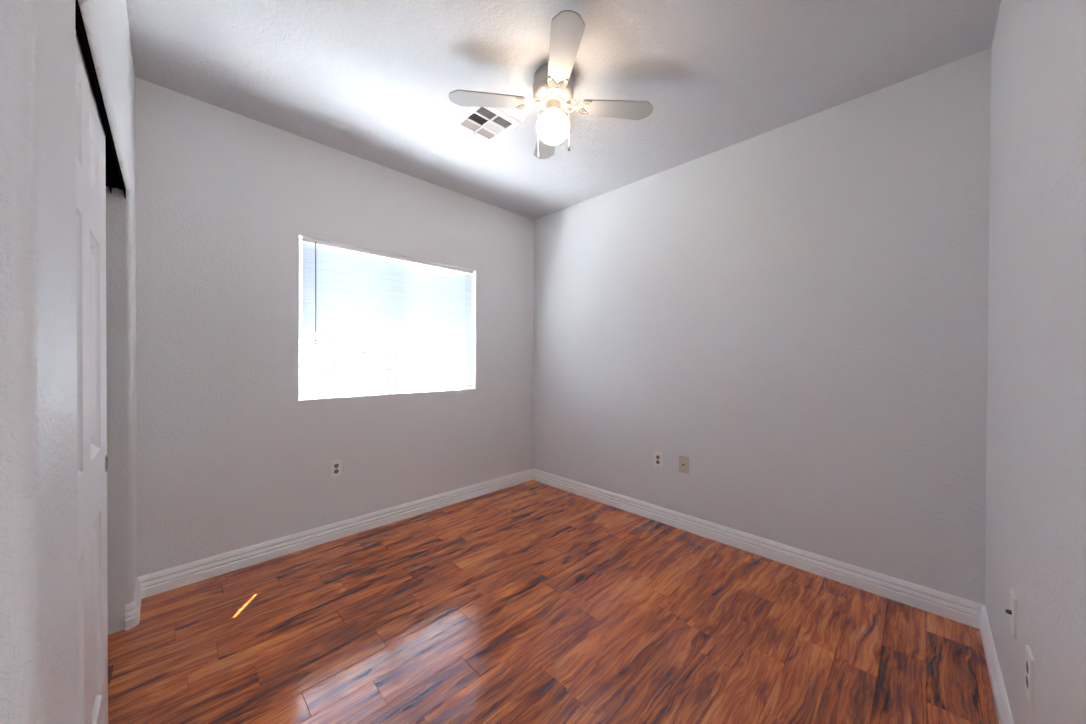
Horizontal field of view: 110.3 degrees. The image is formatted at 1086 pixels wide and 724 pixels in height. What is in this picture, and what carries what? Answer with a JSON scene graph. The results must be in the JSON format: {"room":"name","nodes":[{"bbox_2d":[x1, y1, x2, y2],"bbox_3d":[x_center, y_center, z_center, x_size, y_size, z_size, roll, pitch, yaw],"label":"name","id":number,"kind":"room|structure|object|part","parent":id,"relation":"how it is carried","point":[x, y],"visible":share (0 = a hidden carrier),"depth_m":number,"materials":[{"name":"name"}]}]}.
{"room":"empty bedroom","nodes":[
{"label":"empty bedroom","id":0,"kind":"room"},
{"bbox_2d":[0,0,136,723],"bbox_3d":[-1.433,-0.102,1.191,0.120,2.760,2.122,0,1,-45],"label":"wall","id":1,"kind":"structure","parent":0,"point":[39,604],"depth_m":0.54,"materials":[{"name":"white paint"}]},
{"bbox_2d":[75,0,125,198],"bbox_3d":[-1.448,-0.775,1.200,0.088,0.042,1.503,0,1,-45],"label":"closet track","id":2,"kind":"object","parent":1,"relation":"attached to","point":[114,178],"visible":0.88,"depth_m":1.19,"materials":[{"name":"black metal"}]},
{"bbox_2d":[75,28,107,723],"bbox_3d":[-1.216,0.239,0.993,0.038,2.018,0.810,0,1,-45],"label":"door","id":3,"kind":"structure","parent":2,"relation":"hanging from","point":[90,133],"depth_m":1.06,"materials":[{"name":"white paint"}]},
{"bbox_3d":[-1.464,0.340,1.268,0.004,0.057,0.057,0,1,-45],"label":"finger pull","id":4,"kind":"part","parent":3,"relation":"part of","materials":[{"name":"silver metal"}]},
{"bbox_2d":[125,577,141,630],"bbox_3d":[-2.038,1.194,1.886,0.042,0.116,0.304,0,1,-45],"label":"baseboard","id":5,"kind":"structure","parent":1,"relation":"attached to","point":[132,610],"depth_m":1.79,"materials":[{"name":"white paint"}]},
{"bbox_2d":[135,77,533,576],"bbox_3d":[-1.432,-0.113,2.792,3.895,2.760,0.150,0,1,-45],"label":"wall","id":6,"kind":"structure","parent":0,"point":[231,457],"depth_m":2.40,"materials":[{"name":"white paint"}]},
{"bbox_2d":[138,468,532,598],"bbox_3d":[-1.118,1.189,2.999,2.865,0.116,0.016,0,1,-45],"label":"baseboard","id":7,"kind":"structure","parent":6,"relation":"attached to","point":[175,577],"depth_m":2.53,"materials":[{"name":"white paint"}]},
{"bbox_2d":[330,459,341,477],"bbox_3d":[-1.457,0.751,2.665,0.070,0.115,0.008,0,1,-45],"label":"wall outlet","id":8,"kind":"object","parent":6,"relation":"attached to","point":[335,466],"visible":1,"depth_m":2.66,"materials":[{"name":"white plastic"}]},
{"bbox_2d":[299,239,468,397],"bbox_3d":[-1.204,-0.297,3.086,1.398,1.090,0.050,0,1,-45],"label":"window","id":9,"kind":"structure","parent":6,"relation":"in","point":[301,376],"depth_m":2.61,"materials":[{"name":"white plastic"}]},
{"bbox_3d":[-1.424,-0.297,2.854,0.701,1.034,0.018,0,1,-45],"label":"sash","id":10,"kind":"part","parent":9,"relation":"part of","materials":[{"name":"white plastic"}]},
{"bbox_2d":[302,237,473,395],"bbox_3d":[-1.131,-0.306,3.018,1.362,1.063,0.042,0,1,-45],"label":"window blind","id":11,"kind":"object","parent":9,"relation":"attached to","point":[370,313],"visible":1,"depth_m":2.92,"materials":[{"name":"white plastic"}]},
{"bbox_3d":[-1.137,0.221,3.027,1.354,0.010,0.025,0,1,-45],"label":"rail","id":12,"kind":"part","parent":11,"relation":"part of","materials":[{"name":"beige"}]},
{"bbox_3d":[-1.135,-0.297,3.023,1.166,1.027,0.029,0,1,-45],"label":"ladder cord","id":13,"kind":"part","parent":11,"relation":"part of","materials":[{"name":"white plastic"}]},
{"bbox_3d":[-0.983,-0.298,3.319,0.701,1.034,0.018,0,1,-45],"label":"sash","id":14,"kind":"part","parent":9,"relation":"part of","materials":[{"name":"white plastic"}]},
{"bbox_2d":[108,480,998,723],"bbox_3d":[-0.099,1.324,1.061,5.990,0.120,4.527,0,1,-45],"label":"floor","id":15,"kind":"structure","parent":0,"point":[530,602],"depth_m":1.74,"materials":[{"name":"brown wood"}]},
{"bbox_2d":[126,0,1000,219],"bbox_3d":[-0.036,-1.536,1.022,4.595,0.120,4.627,0,1,-45],"label":"ceiling","id":16,"kind":"structure","parent":0,"point":[373,81],"depth_m":1.90,"materials":[{"name":"white paint"}]},
{"bbox_2d":[451,107,520,142],"bbox_3d":[-0.353,-1.474,2.349,0.310,0.024,0.310,0,1,-45],"label":"ceiling vent","id":17,"kind":"object","parent":16,"relation":"in","point":[489,124],"visible":0.94,"depth_m":2.34,"materials":[{"name":"white metal"}]},
{"bbox_2d":[448,10,652,158],"bbox_3d":[0.053,-1.274,1.974,0.793,0.416,0.793,1,1,39],"label":"ceiling fan","id":18,"kind":"object","parent":16,"relation":"hanging from","point":[553,85],"visible":1,"depth_m":1.92,"materials":[{"name":"white metal"}]},
{"bbox_3d":[-0.287,-1.343,1.940,0.384,0.006,0.136,0,5,-6],"label":"blade","id":19,"kind":"part","parent":18,"relation":"part of","materials":[{"name":"white wood"}]},
{"bbox_3d":[0.019,-1.345,2.314,0.136,0.006,0.384,-5,1,-6],"label":"blade","id":20,"kind":"part","parent":18,"relation":"part of","materials":[{"name":"white wood"}]},
{"bbox_3d":[0.053,-1.223,1.975,0.172,0.151,0.172,0,1,-45],"label":"globe","id":21,"kind":"part","parent":18,"relation":"part of","materials":[{"name":"white glass"}]},
{"bbox_3d":[0.087,-1.340,1.633,0.136,0.006,0.384,5,0,-6],"label":"blade","id":22,"kind":"part","parent":18,"relation":"part of","materials":[{"name":"white wood"}]},
{"bbox_3d":[0.394,-1.341,2.008,0.384,0.006,0.136,0,-5,-6],"label":"blade","id":23,"kind":"part","parent":18,"relation":"part of","materials":[{"name":"white wood"}]},
{"bbox_2d":[533,48,990,604],"bbox_3d":[1.104,-0.105,2.893,0.150,2.760,3.275,0,1,-45],"label":"wall","id":24,"kind":"structure","parent":0,"point":[796,312],"depth_m":2.29,"materials":[{"name":"white paint"}]},
{"bbox_2d":[654,452,661,467],"bbox_3d":[0.907,0.769,2.982,0.008,0.115,0.070,0,1,-45],"label":"wall outlet","id":25,"kind":"object","parent":24,"relation":"attached to","point":[657,455],"visible":1,"depth_m":2.98,"materials":[{"name":"white plastic"}]},
{"bbox_2d":[679,455,688,473],"bbox_3d":[1.050,0.768,2.830,0.018,0.128,0.080,0,1,-45],"label":"cable plate","id":26,"kind":"object","parent":24,"relation":"attached to","point":[683,460],"visible":1,"depth_m":2.83,"materials":[{"name":"beige plastic"}]},
{"bbox_2d":[533,468,982,628],"bbox_3d":[0.987,1.197,2.897,0.016,0.116,3.125,0,1,-45],"label":"baseboard","id":27,"kind":"structure","parent":24,"relation":"attached to","point":[952,607],"depth_m":2.32,"materials":[{"name":"white paint"}]},
{"bbox_2d":[985,0,1085,723],"bbox_3d":[1.459,-0.091,1.046,1.945,2.760,0.150,0,1,-45],"label":"wall","id":28,"kind":"structure","parent":0,"point":[1036,467],"depth_m":0.97,"materials":[{"name":"white paint"}]},
{"bbox_2d":[980,605,1013,723],"bbox_3d":[1.397,1.211,1.115,1.943,0.116,0.016,0,1,-45],"label":"baseboard","id":29,"kind":"structure","parent":28,"relation":"attached to","point":[1004,715],"depth_m":1.45,"materials":[{"name":"white paint"}]},
{"bbox_2d":[1005,588,1016,638],"bbox_3d":[1.505,0.806,1.219,0.080,0.125,0.018,0,1,-45],"label":"cable plate","id":30,"kind":"object","parent":28,"relation":"attached to","point":[1013,600],"visible":1,"depth_m":1.19,"materials":[{"name":"white plastic"}]},
{"bbox_3d":[1.509,0.806,1.215,0.080,0.125,0.006,0,1,-45],"label":"plate","id":31,"kind":"part","parent":30,"relation":"part of","materials":[{"name":"white plastic"}]},
{"bbox_2d":[1025,645,1034,707],"bbox_3d":[1.309,0.844,1.019,0.078,0.124,0.008,0,1,-45],"label":"wall outlet","id":32,"kind":"object","parent":28,"relation":"attached to","point":[1029,659],"visible":1,"depth_m":1.00,"materials":[{"name":"white plastic"}]},
{"bbox_3d":[-3.155,1.423,5.323,15.000,0.100,5.850,0,1,-45],"label":"ground","id":33,"kind":"structure","parent":0,"visible":0},
{"bbox_2d":[305,368,461,388],"bbox_3d":[-3.381,0.420,5.547,15.000,1.900,0.200,0,1,-45],"label":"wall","id":34,"kind":"structure","parent":33,"relation":"on","point":[417,368],"depth_m":6.14,"materials":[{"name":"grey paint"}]}
]}

